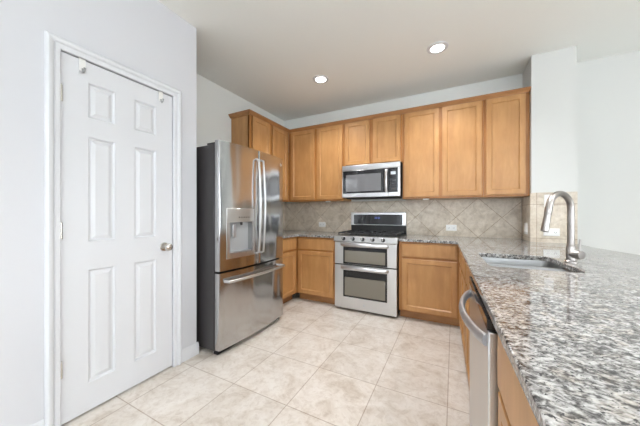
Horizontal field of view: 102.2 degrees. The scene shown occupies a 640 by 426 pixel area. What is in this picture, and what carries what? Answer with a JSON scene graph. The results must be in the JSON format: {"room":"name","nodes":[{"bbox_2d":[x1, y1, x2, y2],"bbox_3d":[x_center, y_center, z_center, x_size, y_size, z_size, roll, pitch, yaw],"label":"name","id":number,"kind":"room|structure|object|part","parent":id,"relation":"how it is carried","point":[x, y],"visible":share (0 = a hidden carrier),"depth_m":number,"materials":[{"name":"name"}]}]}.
{"room":"kitchen","nodes":[
{"label":"kitchen","id":0,"kind":"room"},
{"bbox_2d":[0,0,196,425],"bbox_3d":[-2.644,-0.190,-0.054,0.745,2.780,5.470,0,0,27],"label":"wall","id":1,"kind":"structure","parent":0,"point":[146,37],"depth_m":1.36,"materials":[{"name":"white paint"}]},
{"bbox_2d":[30,419,44,425],"bbox_3d":[-2.520,1.150,-0.639,0.014,0.100,4.546,0,0,27],"label":"baseboard","id":2,"kind":"structure","parent":1,"relation":"attached to","point":[41,422],"depth_m":1.36,"materials":[{"name":"white"}]},
{"bbox_2d":[44,30,181,425],"bbox_3d":[-1.290,0.111,1.723,0.024,2.178,0.778,0,0,27],"label":"door frame","id":3,"kind":"structure","parent":1,"relation":"attached to","point":[53,44],"depth_m":1.42,"materials":[{"name":"white wood"}]},
{"bbox_2d":[61,52,172,424],"bbox_3d":[-1.287,0.140,1.717,0.111,2.096,0.650,0,0,27],"label":"door","id":4,"kind":"structure","parent":1,"relation":"in","point":[116,133],"depth_m":1.66,"materials":[{"name":"white wood"}]},
{"bbox_2d":[78,57,85,72],"bbox_3d":[-1.397,-0.868,1.520,0.061,0.089,0.030,0,0,27],"label":"hook","id":5,"kind":"object","parent":4,"relation":"attached to","point":[82,62],"visible":1,"depth_m":1.52,"materials":[{"name":"white plastic"}]},
{"bbox_2d":[158,91,163,102],"bbox_3d":[-1.185,-0.868,1.927,0.061,0.089,0.030,0,0,27],"label":"hook","id":6,"kind":"object","parent":4,"relation":"attached to","point":[160,94],"visible":1,"depth_m":1.92,"materials":[{"name":"white plastic"}]},
{"bbox_3d":[-1.150,0.253,1.943,0.077,0.066,0.066,0,0,27],"label":"knob","id":7,"kind":"part","parent":4,"relation":"part of","materials":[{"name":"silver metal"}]},
{"bbox_2d":[182,342,198,362],"bbox_3d":[-1.078,1.150,2.142,0.014,0.100,0.158,0,0,27],"label":"baseboard","id":8,"kind":"structure","parent":1,"relation":"attached to","point":[192,350],"depth_m":2.14,"materials":[{"name":"white"}]},
{"bbox_2d":[197,74,283,202],"bbox_3d":[-1.163,-0.190,3.482,0.120,2.780,2.172,0,0,27],"label":"wall","id":9,"kind":"structure","parent":0,"point":[214,102],"depth_m":3.15,"materials":[{"name":"white paint"}]},
{"bbox_2d":[231,115,288,201],"bbox_3d":[-0.810,-0.712,3.668,0.325,1.067,0.868,0,0,27],"label":"upper cabinet","id":10,"kind":"object","parent":9,"relation":"attached to","point":[249,131],"visible":0.51,"depth_m":3.46,"materials":[{"name":"brown wood"}]},
{"bbox_3d":[-0.774,-0.716,3.404,0.020,1.031,0.339,0,0,27],"label":"door","id":11,"kind":"part","parent":10,"relation":"part of","materials":[{"name":"brown wood"}]},
{"bbox_3d":[-0.581,-0.716,3.777,0.020,1.031,0.368,0,0,27],"label":"door","id":12,"kind":"part","parent":10,"relation":"part of","materials":[{"name":"brown wood"}]},
{"bbox_2d":[228,86,530,133],"bbox_3d":[0.480,-1.254,2.974,3.262,0.044,0.915,0,0,27],"label":"crown molding","id":13,"kind":"structure","parent":10,"relation":"attached to","point":[525,89],"depth_m":3.20,"materials":[{"name":"brown wood"}]},
{"bbox_2d":[283,203,284,229],"bbox_3d":[-0.881,0.055,3.883,0.010,0.462,1.182,0,0,27],"label":"backsplash","id":14,"kind":"structure","parent":9,"relation":"attached to","point":[283,203],"depth_m":4.39,"materials":[{"name":"tile"}]},
{"bbox_2d":[61,293,469,425],"bbox_3d":[0.983,1.250,-0.711,8.000,0.100,8.042,0,0,27],"label":"floor","id":15,"kind":"structure","parent":0,"point":[318,363],"depth_m":1.85,"materials":[{"name":"beige tile"}]},
{"bbox_2d":[197,140,284,354],"bbox_3d":[-0.942,0.292,2.707,0.900,1.815,0.905,0,0,27],"label":"refrigerator","id":16,"kind":"object","parent":15,"relation":"on","point":[240,265],"visible":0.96,"depth_m":2.29,"materials":[{"name":"grey metal"}]},
{"bbox_3d":[-0.742,-0.064,2.347,0.082,1.103,0.450,0,0,27],"label":"door","id":17,"kind":"part","parent":16,"relation":"part of","materials":[{"name":"silver metal"}]},
{"bbox_3d":[-0.712,0.017,2.334,0.012,0.123,0.316,0,0,32],"label":"dispenser panel","id":18,"kind":"part","parent":16,"relation":"part of","materials":[{"name":"silver metal"}]},
{"bbox_3d":[-0.712,0.235,2.334,0.012,0.314,0.317,0,0,32],"label":"dispenser frame","id":19,"kind":"part","parent":16,"relation":"part of","materials":[{"name":"silver metal"}]},
{"bbox_3d":[-0.637,0.828,2.549,0.082,0.644,0.905,0,0,27],"label":"freezer drawer","id":20,"kind":"part","parent":16,"relation":"part of","materials":[{"name":"silver metal"}]},
{"bbox_3d":[-0.584,0.578,2.521,0.094,0.024,0.821,0,0,27],"label":"handle","id":21,"kind":"part","parent":16,"relation":"part of","materials":[{"name":"silver metal"}]},
{"bbox_3d":[-0.589,-0.070,2.484,0.069,0.930,0.017,0,0,27],"label":"handle","id":22,"kind":"part","parent":16,"relation":"part of","materials":[{"name":"silver metal"}]},
{"bbox_3d":[-0.559,-0.070,2.542,0.069,0.930,0.017,0,0,27],"label":"handle","id":23,"kind":"part","parent":16,"relation":"part of","materials":[{"name":"silver metal"}]},
{"bbox_3d":[-0.532,-0.064,2.751,0.082,1.103,0.450,0,0,27],"label":"door","id":24,"kind":"part","parent":16,"relation":"part of","materials":[{"name":"silver metal"}]},
{"bbox_2d":[281,237,296,303],"bbox_3d":[-0.728,0.758,3.468,0.658,0.884,0.582,0,0,27],"label":"base cabinet","id":25,"kind":"object","parent":15,"relation":"on","point":[289,256],"visible":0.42,"depth_m":3.41,"materials":[{"name":"brown wood"}]},
{"bbox_3d":[-0.453,0.796,3.311,0.020,0.577,0.522,0,0,27],"label":"door","id":26,"kind":"part","parent":25,"relation":"part of","materials":[{"name":"brown wood"}]},
{"bbox_3d":[-0.452,0.411,3.311,0.022,0.147,0.522,0,0,27],"label":"drawer","id":27,"kind":"part","parent":25,"relation":"part of","materials":[{"name":"brown wood"}]},
{"bbox_2d":[283,230,343,238],"bbox_3d":[-0.338,0.301,3.607,1.227,0.030,1.189,0,0,27],"label":"countertop","id":28,"kind":"structure","parent":25,"relation":"on","point":[286,233],"depth_m":3.51,"materials":[{"name":"stone"}]},
{"bbox_2d":[297,237,334,303],"bbox_3d":[0.074,0.758,3.708,0.588,0.884,0.628,0,0,27],"label":"base cabinet","id":29,"kind":"object","parent":15,"relation":"on","point":[315,255],"visible":0.68,"depth_m":3.44,"materials":[{"name":"brown wood"}]},
{"bbox_3d":[-0.064,0.411,3.439,0.530,0.147,0.022,0,0,27],"label":"drawer","id":30,"kind":"part","parent":29,"relation":"part of","materials":[{"name":"brown wood"}]},
{"bbox_3d":[-0.063,0.796,3.440,0.530,0.577,0.020,0,0,27],"label":"door","id":31,"kind":"part","parent":29,"relation":"part of","materials":[{"name":"brown wood"}]},
{"bbox_2d":[334,212,406,316],"bbox_3d":[0.661,0.593,3.342,0.780,1.215,0.704,0,0,27],"label":"oven range","id":32,"kind":"object","parent":15,"relation":"on","point":[367,254],"visible":0.96,"depth_m":3.10,"materials":[{"name":"silver metal"}]},
{"bbox_3d":[0.512,0.383,3.056,0.590,0.041,0.060,0,0,27],"label":"handle","id":33,"kind":"part","parent":32,"relation":"part of","materials":[{"name":"silver metal"}]},
{"bbox_3d":[0.512,0.665,3.056,0.590,0.041,0.060,0,0,27],"label":"handle","id":34,"kind":"part","parent":32,"relation":"part of","materials":[{"name":"silver metal"}]},
{"bbox_3d":[0.534,0.309,3.097,0.780,0.077,0.065,0,0,27],"label":"control panel","id":35,"kind":"part","parent":32,"relation":"part of","materials":[{"name":"silver metal"}]},
{"bbox_3d":[0.536,0.489,3.102,0.766,0.271,0.044,0,0,27],"label":"oven door","id":36,"kind":"part","parent":32,"relation":"part of","materials":[{"name":"silver metal"}]},
{"bbox_3d":[0.536,0.904,3.102,0.766,0.532,0.044,0,0,27],"label":"oven door","id":37,"kind":"part","parent":32,"relation":"part of","materials":[{"name":"silver metal"}]},
{"bbox_2d":[340,232,405,238],"bbox_3d":[0.675,0.285,3.370,0.772,0.020,0.550,0,0,27],"label":"cooktop","id":38,"kind":"object","parent":32,"relation":"in","point":[402,234],"depth_m":3.21,"materials":[{"name":"black metal"}]},
{"bbox_3d":[0.797,0.085,3.604,0.682,0.140,0.011,0,0,27],"label":"display panel","id":39,"kind":"part","parent":32,"relation":"part of","materials":[{"name":"black glass"}]},
{"bbox_2d":[399,241,459,326],"bbox_3d":[1.309,0.758,3.068,0.612,0.884,0.628,0,0,27],"label":"base cabinet","id":40,"kind":"object","parent":15,"relation":"on","point":[428,272],"visible":0.79,"depth_m":2.80,"materials":[{"name":"brown wood"}]},
{"bbox_3d":[1.174,0.411,2.797,0.549,0.147,0.022,0,0,27],"label":"drawer","id":41,"kind":"part","parent":40,"relation":"part of","materials":[{"name":"brown wood"}]},
{"bbox_3d":[1.175,0.796,2.798,0.549,0.577,0.020,0,0,27],"label":"door","id":42,"kind":"part","parent":40,"relation":"part of","materials":[{"name":"brown wood"}]},
{"bbox_2d":[398,235,639,425],"bbox_3d":[1.271,0.301,1.526,1.615,0.030,3.667,0,0,18],"label":"countertop","id":43,"kind":"structure","parent":40,"relation":"on","point":[570,340],"depth_m":0.68,"materials":[{"name":"stone"}]},
{"bbox_2d":[482,257,571,271],"bbox_3d":[1.217,0.409,1.558,0.432,0.184,0.567,0,0,26],"label":"sink","id":44,"kind":"object","parent":43,"relation":"in","point":[498,262],"visible":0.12,"depth_m":1.74,"materials":[{"name":"grey metal"}]},
{"bbox_3d":[1.155,0.409,1.430,0.432,0.184,0.283,0,0,26],"label":"bowl","id":45,"kind":"part","parent":44,"relation":"part of","materials":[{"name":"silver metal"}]},
{"bbox_2d":[540,191,584,262],"bbox_3d":[1.381,0.077,1.489,0.259,0.417,0.087,0,0,-9],"label":"kitchen faucet","id":46,"kind":"object","parent":43,"relation":"on","point":[572,254],"visible":1,"depth_m":1.50,"materials":[{"name":"silver metal"}]},
{"bbox_3d":[1.392,0.027,1.495,0.210,0.317,0.033,0,0,-16],"label":"spout","id":47,"kind":"part","parent":46,"relation":"part of","materials":[{"name":"silver metal"}]},
{"bbox_3d":[1.486,0.187,1.478,0.016,0.079,0.012,0,0,27],"label":"lever","id":48,"kind":"part","parent":46,"relation":"part of","materials":[{"name":"silver metal"}]},
{"bbox_2d":[459,276,499,425],"bbox_3d":[0.875,0.762,0.948,0.643,0.876,0.606,0,0,26],"label":"dishwasher","id":49,"kind":"object","parent":15,"relation":"on","point":[484,389],"visible":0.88,"depth_m":0.89,"materials":[{"name":"silver metal"}]},
{"bbox_3d":[0.615,0.400,1.064,0.073,0.037,0.541,0,0,26],"label":"handle","id":50,"kind":"part","parent":49,"relation":"part of","materials":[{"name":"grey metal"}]},
{"bbox_3d":[0.656,0.725,1.052,0.032,0.726,0.606,0,0,26],"label":"door","id":51,"kind":"part","parent":49,"relation":"part of","materials":[{"name":"silver metal"}]},
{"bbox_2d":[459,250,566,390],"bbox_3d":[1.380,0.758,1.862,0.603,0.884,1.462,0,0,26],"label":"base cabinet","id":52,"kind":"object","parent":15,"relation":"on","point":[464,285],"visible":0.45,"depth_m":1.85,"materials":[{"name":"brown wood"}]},
{"bbox_3d":[1.326,0.796,2.419,0.020,0.577,0.273,0,0,26],"label":"door","id":53,"kind":"part","parent":52,"relation":"part of","materials":[{"name":"brown wood"}]},
{"bbox_3d":[1.151,0.411,2.057,0.022,0.147,0.463,0,0,26],"label":"drawer","id":54,"kind":"part","parent":52,"relation":"part of","materials":[{"name":"brown wood"}]},
{"bbox_3d":[1.153,0.796,2.056,0.020,0.577,0.463,0,0,26],"label":"door","id":55,"kind":"part","parent":52,"relation":"part of","materials":[{"name":"brown wood"}]},
{"bbox_3d":[0.927,0.796,1.583,0.020,0.577,0.525,0,0,26],"label":"door","id":56,"kind":"part","parent":52,"relation":"part of","materials":[{"name":"brown wood"}]},
{"bbox_3d":[0.926,0.411,1.584,0.022,0.147,0.525,0,0,26],"label":"drawer","id":57,"kind":"part","parent":52,"relation":"part of","materials":[{"name":"brown wood"}]},
{"bbox_2d":[497,334,538,425],"bbox_3d":[0.648,0.758,0.333,0.603,0.884,0.660,0,0,26],"label":"base cabinet","id":58,"kind":"object","parent":15,"relation":"on","point":[514,409],"visible":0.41,"depth_m":0.60,"materials":[{"name":"brown wood"}]},
{"bbox_3d":[0.389,0.800,0.461,0.020,0.570,0.628,0,0,26],"label":"door","id":59,"kind":"part","parent":58,"relation":"part of","materials":[{"name":"brown wood"}]},
{"bbox_2d":[158,0,639,120],"bbox_3d":[0.983,-1.630,-0.711,8.000,0.100,8.042,0,0,27],"label":"ceiling","id":60,"kind":"structure","parent":0,"point":[268,54],"depth_m":2.36,"materials":[{"name":"white paint"}]},
{"bbox_2d":[313,75,328,83],"bbox_3d":[0.009,-1.575,3.037,0.190,0.010,0.190,0,0,27],"label":"recessed light","id":61,"kind":"object","parent":60,"relation":"in","point":[320,79],"visible":1,"depth_m":3.03,"materials":[{"name":"white plastic"}]},
{"bbox_2d":[427,41,447,53],"bbox_3d":[1.120,-1.575,2.461,0.190,0.010,0.190,0,0,27],"label":"recessed light","id":62,"kind":"object","parent":60,"relation":"in","point":[438,47],"visible":1,"depth_m":2.45,"materials":[{"name":"white plastic"}]},
{"bbox_2d":[284,50,639,254],"bbox_3d":[2.727,-0.190,2.756,7.695,2.780,0.120,0,0,27],"label":"wall","id":63,"kind":"structure","parent":0,"point":[608,88],"depth_m":2.62,"materials":[{"name":"white paint"}]},
{"bbox_2d":[289,124,350,202],"bbox_3d":[-0.011,-0.712,3.909,0.905,1.067,0.330,0,0,27],"label":"upper cabinet","id":64,"kind":"object","parent":63,"relation":"attached to","point":[316,156],"visible":0.94,"depth_m":3.77,"materials":[{"name":"brown wood"}]},
{"bbox_3d":[-0.264,-0.716,3.865,0.407,1.031,0.020,0,0,27],"label":"door","id":65,"kind":"part","parent":64,"relation":"part of","materials":[{"name":"brown wood"}]},
{"bbox_3d":[0.134,-0.716,3.659,0.392,1.031,0.020,0,0,27],"label":"door","id":66,"kind":"part","parent":64,"relation":"part of","materials":[{"name":"brown wood"}]},
{"bbox_2d":[344,114,402,165],"bbox_3d":[0.743,-0.944,3.518,0.790,0.603,0.330,0,0,27],"label":"upper cabinet","id":67,"kind":"object","parent":63,"relation":"attached to","point":[378,140],"visible":0.8,"depth_m":3.35,"materials":[{"name":"brown wood"}]},
{"bbox_3d":[0.497,-0.943,3.470,0.346,0.577,0.020,0,0,27],"label":"door","id":68,"kind":"part","parent":67,"relation":"part of","materials":[{"name":"brown wood"}]},
{"bbox_2d":[342,161,402,199],"bbox_3d":[0.717,-0.419,3.473,0.765,0.438,0.444,0,0,27],"label":"microwave oven","id":69,"kind":"object","parent":67,"relation":"attached to","point":[377,180],"visible":0.96,"depth_m":3.31,"materials":[{"name":"silver metal"}]},
{"bbox_3d":[0.582,-0.391,3.370,0.620,0.358,0.030,0,0,27],"label":"door","id":70,"kind":"part","parent":69,"relation":"part of","materials":[{"name":"silver metal"}]},
{"bbox_3d":[0.580,-0.415,3.354,0.607,0.302,0.003,0,0,27],"label":"door glass","id":71,"kind":"part","parent":69,"relation":"part of","materials":[{"name":"black"}]},
{"bbox_3d":[0.646,-0.605,3.337,0.765,0.066,0.030,0,0,27],"label":"vent panel","id":72,"kind":"part","parent":69,"relation":"part of","materials":[{"name":"silver metal"}]},
{"bbox_3d":[0.820,-0.410,3.200,0.034,0.291,0.055,0,0,27],"label":"handle","id":73,"kind":"part","parent":69,"relation":"part of","materials":[{"name":"silver metal"}]},
{"bbox_3d":[0.922,-0.391,3.194,0.144,0.358,0.030,0,0,27],"label":"control panel","id":74,"kind":"part","parent":69,"relation":"part of","materials":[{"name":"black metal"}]},
{"bbox_3d":[0.847,-0.943,3.289,0.346,0.577,0.020,0,0,27],"label":"door","id":75,"kind":"part","parent":67,"relation":"part of","materials":[{"name":"brown wood"}]},
{"bbox_2d":[285,198,520,238],"bbox_3d":[0.832,0.055,3.665,3.253,0.462,0.010,0,0,27],"label":"backsplash","id":76,"kind":"structure","parent":63,"relation":"attached to","point":[492,217],"depth_m":3.34,"materials":[{"name":"tile"}]},
{"bbox_2d":[319,222,325,226],"bbox_3d":[0.032,0.175,4.070,0.118,0.074,0.008,0,0,27],"label":"power outlet","id":77,"kind":"object","parent":76,"relation":"attached to","point":[321,224],"visible":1,"depth_m":4.07,"materials":[{"name":"white plastic"}]},
{"bbox_2d":[446,225,456,230],"bbox_3d":[1.645,0.180,3.234,0.118,0.074,0.008,0,0,27],"label":"power outlet","id":78,"kind":"object","parent":76,"relation":"attached to","point":[448,227],"visible":1,"depth_m":3.23,"materials":[{"name":"white plastic"}]},
{"bbox_2d":[403,100,483,199],"bbox_3d":[1.474,-0.712,3.139,0.852,1.067,0.330,0,0,27],"label":"upper cabinet","id":79,"kind":"object","parent":63,"relation":"attached to","point":[443,148],"visible":0.98,"depth_m":2.98,"materials":[{"name":"brown wood"}]},
{"bbox_3d":[1.215,-0.716,3.098,0.390,1.031,0.020,0,0,27],"label":"door","id":80,"kind":"part","parent":79,"relation":"part of","materials":[{"name":"brown wood"}]},
{"bbox_3d":[1.590,-0.716,2.904,0.392,1.031,0.020,0,0,27],"label":"door","id":81,"kind":"part","parent":79,"relation":"part of","materials":[{"name":"brown wood"}]},
{"bbox_2d":[481,92,529,198],"bbox_3d":[2.029,-0.712,2.851,0.396,1.067,0.330,0,0,27],"label":"upper cabinet","id":82,"kind":"object","parent":63,"relation":"attached to","point":[506,118],"visible":0.92,"depth_m":2.71,"materials":[{"name":"brown wood"}]},
{"bbox_2d":[523,46,576,243],"bbox_3d":[2.354,-0.190,2.672,0.340,2.780,0.372,0,0,27],"label":"wall","id":83,"kind":"structure","parent":0,"point":[551,76],"depth_m":2.51,"materials":[{"name":"white paint"}]},
{"bbox_2d":[522,196,529,241],"bbox_3d":[2.197,0.055,2.748,0.010,0.462,0.362,0,0,27],"label":"backsplash","id":84,"kind":"structure","parent":83,"relation":"attached to","point":[525,200],"depth_m":2.72,"materials":[{"name":"tile"}]},
{"bbox_2d":[524,223,527,233],"bbox_3d":[2.179,0.160,2.734,0.009,0.118,0.120,0,0,27],"label":"light switch","id":85,"kind":"object","parent":84,"relation":"attached to","point":[525,224],"visible":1,"depth_m":2.71,"materials":[{"name":"white plastic"}]},
{"bbox_2d":[530,192,576,243],"bbox_3d":[2.262,0.040,2.505,0.350,0.491,0.010,0,0,27],"label":"backsplash","id":86,"kind":"structure","parent":83,"relation":"attached to","point":[559,213],"depth_m":2.51,"materials":[{"name":"tile"}]},
{"bbox_2d":[544,194,553,206],"bbox_3d":[2.228,-0.125,2.512,0.072,0.118,0.009,0,0,27],"label":"light switch","id":87,"kind":"object","parent":86,"relation":"attached to","point":[545,196],"visible":0.29,"depth_m":2.52,"materials":[{"name":"white plastic"}]},
{"bbox_2d":[543,228,559,235],"bbox_3d":[2.246,0.182,2.503,0.122,0.074,0.008,0,0,27],"label":"power outlet","id":88,"kind":"object","parent":86,"relation":"attached to","point":[552,231],"visible":0.91,"depth_m":2.50,"materials":[{"name":"white plastic"}]}
]}

